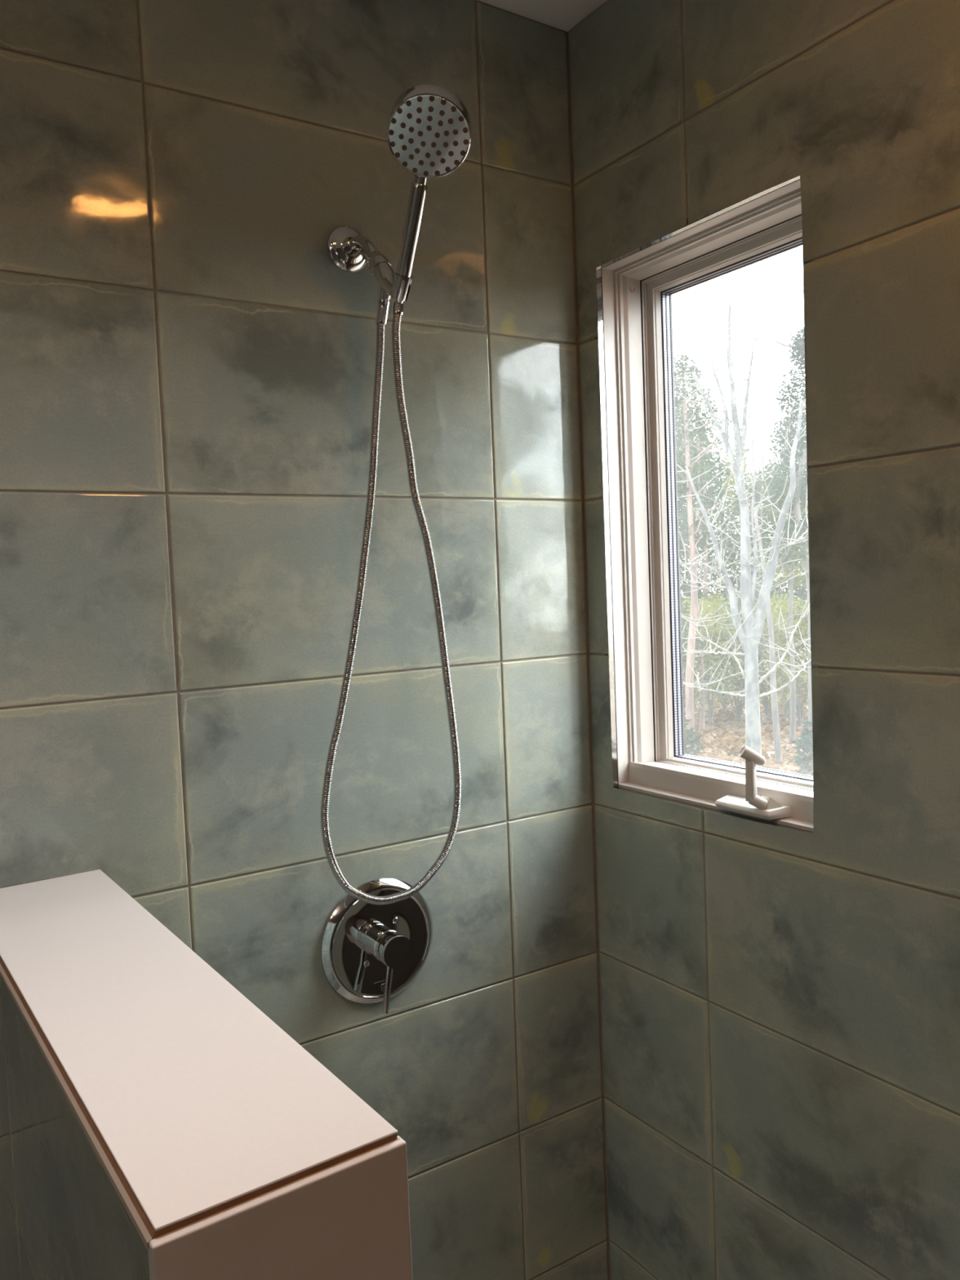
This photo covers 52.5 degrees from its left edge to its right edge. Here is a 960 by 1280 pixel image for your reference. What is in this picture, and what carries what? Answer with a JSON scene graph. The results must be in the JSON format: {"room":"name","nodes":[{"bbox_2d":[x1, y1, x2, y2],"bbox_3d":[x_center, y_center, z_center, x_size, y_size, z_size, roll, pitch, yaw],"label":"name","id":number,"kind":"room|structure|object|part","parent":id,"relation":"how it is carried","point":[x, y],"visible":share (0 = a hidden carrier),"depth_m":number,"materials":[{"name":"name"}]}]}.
{"room":"bathroom","nodes":[
{"label":"bathroom","id":0,"kind":"room"},
{"bbox_2d":[0,869,412,1279],"bbox_3d":[-0.359,0.992,1.067,0.187,1.272,0.892,-5,4,-35],"label":"wall","id":1,"kind":"structure","parent":0,"point":[156,1123],"depth_m":0.80,"materials":[{"name":"white stone"}]},
{"bbox_3d":[-0.108,1.006,0.706,0.186,1.265,0.012,-5,4,-35],"label":"panel","id":2,"kind":"part","parent":1,"relation":"part of","materials":[{"name":"white stone"}]},
{"bbox_2d":[0,0,609,1279],"bbox_3d":[-0.966,0.274,1.278,3.060,2.729,0.161,-4,4,-33],"label":"wall","id":3,"kind":"structure","parent":0,"point":[188,362],"depth_m":1.62,"materials":[{"name":"tile"}]},
{"bbox_2d":[327,225,413,301],"bbox_3d":[-0.166,-0.608,1.558,0.076,0.170,0.200,-4,4,-33],"label":"shower mount","id":4,"kind":"object","parent":3,"relation":"attached to","point":[350,251],"visible":1,"depth_m":1.57,"materials":[{"name":"silver metal"}]},
{"bbox_2d":[320,298,462,905],"bbox_3d":[-0.144,-0.056,1.536,0.250,0.964,0.065,-4,4,-33],"label":"shower hose","id":5,"kind":"object","parent":4,"relation":"hanging from","point":[383,304],"visible":1,"depth_m":1.53,"materials":[{"name":"silver metal"}]},
{"bbox_2d":[386,84,471,303],"bbox_3d":[-0.096,-0.640,1.407,0.190,0.256,0.115,0,4,40],"label":"shower","id":6,"kind":"object","parent":4,"relation":"attached to","point":[428,127],"visible":1,"depth_m":1.38,"materials":[{"name":"silver metal"}]},
{"bbox_3d":[-0.107,-0.596,1.468,0.024,0.162,0.099,-4,4,-33],"label":"handle","id":7,"kind":"part","parent":6,"relation":"part of","materials":[{"name":"silver metal"}]},
{"bbox_2d":[320,878,432,1013],"bbox_3d":[-0.158,0.527,1.674,0.218,0.218,0.074,-4,4,-33],"label":"shower valve","id":8,"kind":"object","parent":3,"relation":"attached to","point":[371,953],"visible":0.97,"depth_m":1.68,"materials":[{"name":"silver metal"}]},
{"bbox_3d":[-0.156,0.589,1.649,0.025,0.087,0.008,-4,4,-33],"label":"lever","id":9,"kind":"part","parent":8,"relation":"part of","materials":[{"name":"silver metal"}]},
{"bbox_2d":[475,0,608,32],"bbox_3d":[-0.135,-1.119,-0.165,3.060,0.150,3.410,-4,4,-33],"label":"ceiling","id":10,"kind":"structure","parent":0,"point":[562,15],"depth_m":1.80,"materials":[{"name":"paint"}]},
{"bbox_2d":[567,0,959,1279],"bbox_3d":[1.132,0.223,0.702,0.172,2.729,3.103,-4,4,-33],"label":"wall","id":11,"kind":"structure","parent":0,"point":[780,1006],"depth_m":1.48,"materials":[{"name":"tile"}]},
{"bbox_2d":[594,175,818,833],"bbox_3d":[0.426,-0.207,1.721,0.186,1.046,0.516,-4,4,-33],"label":"window","id":12,"kind":"structure","parent":11,"relation":"in","point":[635,289],"depth_m":1.89,"materials":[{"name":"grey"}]},
{"bbox_3d":[0.464,-0.223,1.745,0.028,0.950,0.446,-4,4,-33],"label":"sash","id":13,"kind":"part","parent":12,"relation":"part of","materials":[{"name":"white paint"}]},
{"bbox_3d":[0.448,0.190,1.602,0.042,0.034,0.021,-2,3,0],"label":"crank knob","id":14,"kind":"part","parent":12,"relation":"part of","materials":[{"name":"plastic"}]},
{"bbox_3d":[0.455,0.236,1.604,0.036,0.091,0.019,-1,3,14],"label":"crank arm","id":15,"kind":"part","parent":12,"relation":"part of","materials":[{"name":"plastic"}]},
{"label":"outside","id":16,"kind":"structure","parent":0,"visible":0},
{"bbox_2d":[683,592,812,774],"bbox_3d":[24.438,-1.122,47.622,89.600,0.500,130.000,-4,4,-33],"label":"ground","id":17,"kind":"structure","parent":16,"point":[709,749],"depth_m":14.59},
{"bbox_2d":[679,546,689,586],"bbox_3d":[3.765,-2.127,21.948,2.671,6.339,1.925,-4,4,-33],"label":"tree","id":18,"kind":"object","parent":17,"relation":"on","point":[681,547],"visible":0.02,"depth_m":21.61,"materials":[{"name":"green plant"}]},
{"bbox_2d":[680,610,697,703],"bbox_3d":[2.976,0.363,15.836,1.123,2.046,1.102,-4,4,-33],"label":"tree","id":19,"kind":"object","parent":17,"relation":"on","point":[681,611],"visible":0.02,"depth_m":15.88,"materials":[{"name":"green plant"}]},
{"bbox_2d":[680,488,701,606],"bbox_3d":[4.867,-2.558,24.706,2.172,6.794,2.259,-4,4,-21],"label":"tree","id":20,"kind":"object","parent":17,"relation":"on","point":[682,489],"visible":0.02,"depth_m":24.70,"materials":[{"name":"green plant"}]},
{"bbox_2d":[684,719,704,755],"bbox_3d":[2.408,1.265,11.489,0.435,0.661,0.489,-4,4,-33],"label":"fern","id":21,"kind":"object","parent":17,"relation":"on","point":[695,738],"visible":0.38,"depth_m":11.41,"materials":[{"name":"green plant"}]},
{"bbox_2d":[680,600,715,718],"bbox_3d":[2.874,0.452,14.313,1.119,2.053,1.119,-4,4,-33],"label":"shrub","id":22,"kind":"object","parent":17,"relation":"on","point":[686,631],"visible":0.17,"depth_m":14.25,"materials":[{"name":"green plant"}]},
{"bbox_2d":[675,395,724,592],"bbox_3d":[3.069,-1.476,16.690,1.717,5.702,1.881,0,4,36],"label":"evergreen tree","id":23,"kind":"object","parent":17,"relation":"on","point":[677,406],"visible":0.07,"depth_m":16.56,"materials":[{"name":"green plant"}]},
{"bbox_2d":[680,598,719,711],"bbox_3d":[3.488,0.311,16.213,1.126,2.068,1.111,-4,4,-33],"label":"shrub","id":24,"kind":"object","parent":17,"relation":"on","point":[684,601],"visible":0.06,"depth_m":16.20,"materials":[{"name":"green plant"}]},
{"bbox_2d":[676,421,725,682],"bbox_3d":[4.341,-2.008,21.561,2.271,6.103,2.143,-4,4,-33],"label":"tree","id":25,"kind":"object","parent":17,"relation":"on","point":[708,442],"visible":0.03,"depth_m":21.48,"materials":[{"name":"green plant"}]},
{"bbox_2d":[673,352,736,753],"bbox_3d":[2.652,-1.022,12.448,1.344,5.323,2.360,-1,4,22],"label":"pine tree","id":26,"kind":"object","parent":17,"relation":"on","point":[688,435],"visible":0.54,"depth_m":12.72,"materials":[{"name":"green plant"}]},
{"bbox_2d":[675,416,733,683],"bbox_3d":[4.422,-1.878,20.594,1.930,5.946,2.246,-2,3,-1],"label":"tree","id":27,"kind":"object","parent":17,"relation":"on","point":[704,591],"visible":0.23,"depth_m":20.30,"materials":[{"name":"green plant"}]},
{"bbox_2d":[673,357,738,731],"bbox_3d":[3.111,-1.766,14.546,1.632,6.528,2.432,-3,3,-6],"label":"pine tree","id":28,"kind":"object","parent":17,"relation":"on","point":[702,719],"visible":0.34,"depth_m":14.57,"materials":[{"name":"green plant"}]},
{"bbox_2d":[680,598,744,726],"bbox_3d":[3.564,0.377,15.164,1.083,2.054,1.121,-4,4,-33],"label":"shrub","id":29,"kind":"object","parent":17,"relation":"on","point":[710,704],"visible":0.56,"depth_m":15.15,"materials":[{"name":"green plant"}]},
{"bbox_2d":[697,593,742,693],"bbox_3d":[4.609,0.113,19.018,1.148,2.046,1.122,-4,4,-33],"label":"shrub","id":30,"kind":"object","parent":17,"relation":"on","point":[711,595],"visible":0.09,"depth_m":19.04,"materials":[{"name":"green plant"}]},
{"bbox_2d":[695,595,744,712],"bbox_3d":[4.135,0.274,16.545,1.124,2.048,1.121,-4,4,-33],"label":"shrub","id":31,"kind":"object","parent":17,"relation":"on","point":[724,705],"visible":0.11,"depth_m":16.57,"materials":[{"name":"green plant"}]},
{"bbox_2d":[699,436,758,668],"bbox_3d":[5.693,-1.985,23.255,2.057,5.749,2.720,-1,3,16],"label":"tree","id":32,"kind":"object","parent":17,"relation":"on","point":[720,470],"visible":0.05,"depth_m":23.13,"materials":[{"name":"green plant"}]},
{"bbox_2d":[706,595,769,721],"bbox_3d":[4.141,0.326,15.561,1.077,2.061,1.141,-2,3,8],"label":"shrub","id":33,"kind":"object","parent":17,"relation":"on","point":[739,706],"visible":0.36,"depth_m":15.54,"materials":[{"name":"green plant"}]},
{"bbox_2d":[673,302,811,767],"bbox_3d":[2.433,-0.747,9.132,1.888,5.075,1.086,-1,4,19],"label":"tree","id":34,"kind":"object","parent":17,"relation":"on","point":[749,635],"visible":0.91,"depth_m":9.10,"materials":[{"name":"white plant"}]},
{"bbox_2d":[680,401,808,644],"bbox_3d":[9.536,-4.006,35.551,15.189,8.127,14.236,-1,3,15],"label":"woods","id":35,"kind":"object","parent":17,"relation":"on","point":[727,463],"visible":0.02,"depth_m":31.97,"materials":[{"name":"green plant"}]},
{"bbox_2d":[683,678,813,775],"bbox_3d":[4.058,1.305,15.085,4.372,0.154,13.101,-1,3,15],"label":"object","id":36,"kind":"structure","parent":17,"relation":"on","point":[733,751],"depth_m":14.00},
{"bbox_2d":[687,439,810,763],"bbox_3d":[3.640,-0.415,11.856,1.796,4.104,1.647,0,4,32],"label":"tree","id":37,"kind":"object","parent":17,"relation":"on","point":[777,743],"visible":0.62,"depth_m":12.02,"materials":[{"name":"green plant"}]},
{"bbox_2d":[697,460,801,674],"bbox_3d":[6.056,-1.558,22.109,1.734,5.005,2.584,-4,4,-27],"label":"tree","id":38,"kind":"object","parent":17,"relation":"on","point":[731,492],"visible":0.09,"depth_m":22.09,"materials":[{"name":"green plant"}]},
{"bbox_2d":[693,421,808,742],"bbox_3d":[4.199,-1.041,13.292,1.631,5.139,1.993,-4,4,-27],"label":"tree","id":39,"kind":"object","parent":17,"relation":"on","point":[793,685],"visible":0.23,"depth_m":13.39,"materials":[{"name":"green plant"}]},
{"bbox_2d":[724,593,780,684],"bbox_3d":[5.160,0.124,18.365,1.079,2.059,1.108,-4,4,-33],"label":"shrub","id":40,"kind":"object","parent":17,"relation":"on","point":[757,593],"visible":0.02,"depth_m":18.32,"materials":[{"name":"green plant"}]},
{"bbox_2d":[693,308,812,739],"bbox_3d":[4.070,-1.368,12.870,2.947,5.850,0.942,-4,4,-28],"label":"evergreen tree","id":41,"kind":"object","parent":17,"relation":"on","point":[798,344],"visible":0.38,"depth_m":12.76,"materials":[{"name":"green plant"}]},
{"bbox_2d":[702,468,804,678],"bbox_3d":[6.205,-1.358,21.145,2.289,4.703,2.734,-4,4,-33],"label":"tree","id":42,"kind":"object","parent":17,"relation":"on","point":[736,550],"visible":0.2,"depth_m":21.08,"materials":[{"name":"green plant"}]},
{"bbox_2d":[715,410,808,675],"bbox_3d":[6.369,-2.227,21.027,2.736,6.436,1.772,0,4,34],"label":"tree","id":43,"kind":"object","parent":17,"relation":"on","point":[778,444],"visible":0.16,"depth_m":20.93,"materials":[{"name":"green plant"}]},
{"bbox_2d":[730,596,798,716],"bbox_3d":[4.667,0.294,15.885,1.138,2.046,1.099,-4,4,-33],"label":"shrub","id":44,"kind":"object","parent":17,"relation":"on","point":[766,705],"visible":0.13,"depth_m":15.91,"materials":[{"name":"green plant"}]},
{"bbox_2d":[729,456,802,666],"bbox_3d":[6.925,-1.850,23.952,1.985,5.306,2.745,-1,4,24],"label":"tree","id":45,"kind":"object","parent":17,"relation":"on","point":[766,468],"visible":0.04,"depth_m":23.77,"materials":[{"name":"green plant"}]},
{"bbox_2d":[757,593,808,721],"bbox_3d":[4.765,0.303,15.346,1.110,2.078,1.110,-4,4,-33],"label":"shrub","id":46,"kind":"object","parent":17,"relation":"on","point":[785,711],"visible":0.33,"depth_m":15.33,"materials":[{"name":"green plant"}]},
{"bbox_2d":[757,590,808,688],"bbox_3d":[6.004,0.047,19.140,1.130,2.054,1.145,-4,4,-33],"label":"shrub","id":47,"kind":"object","parent":17,"relation":"on","point":[778,598],"visible":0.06,"depth_m":19.20,"materials":[{"name":"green plant"}]},
{"bbox_2d":[762,597,808,726],"bbox_3d":[4.846,0.354,14.810,1.107,2.035,1.128,-4,4,-33],"label":"shrub","id":48,"kind":"object","parent":17,"relation":"on","point":[800,716],"visible":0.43,"depth_m":14.81,"materials":[{"name":"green plant"}]},
{"bbox_2d":[762,406,808,670],"bbox_3d":[7.723,-2.724,22.933,2.150,7.107,2.190,-1,3,14],"label":"tree","id":49,"kind":"object","parent":17,"relation":"on","point":[781,411],"visible":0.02,"depth_m":22.71,"materials":[{"name":"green plant"}]},
{"bbox_2d":[766,413,807,617],"bbox_3d":[7.502,-2.348,21.747,2.053,6.504,2.692,-5,4,-41],"label":"tree","id":50,"kind":"object","parent":17,"relation":"on","point":[795,587],"visible":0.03,"depth_m":21.96,"materials":[{"name":"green plant"}]},
{"bbox_2d":[782,598,808,704],"bbox_3d":[5.296,0.298,15.210,1.113,2.066,1.124,-4,4,-33],"label":"shrub","id":51,"kind":"object","parent":17,"relation":"on","point":[806,689],"visible":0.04,"depth_m":15.23,"materials":[{"name":"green plant"}]},
{"bbox_2d":[792,720,813,775],"bbox_3d":[3.692,1.225,10.706,0.496,0.773,0.518,-4,4,-33],"label":"fern","id":52,"kind":"object","parent":17,"relation":"on","point":[805,735],"visible":0.38,"depth_m":10.71,"materials":[{"name":"green plant"}]},
{"bbox_2d":[799,616,808,688],"bbox_3d":[5.347,0.332,14.670,1.133,2.057,1.088,-4,4,-33],"label":"shrub","id":53,"kind":"object","parent":17,"relation":"on","point":[806,624],"visible":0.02,"depth_m":14.82,"materials":[{"name":"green plant"}]}
]}

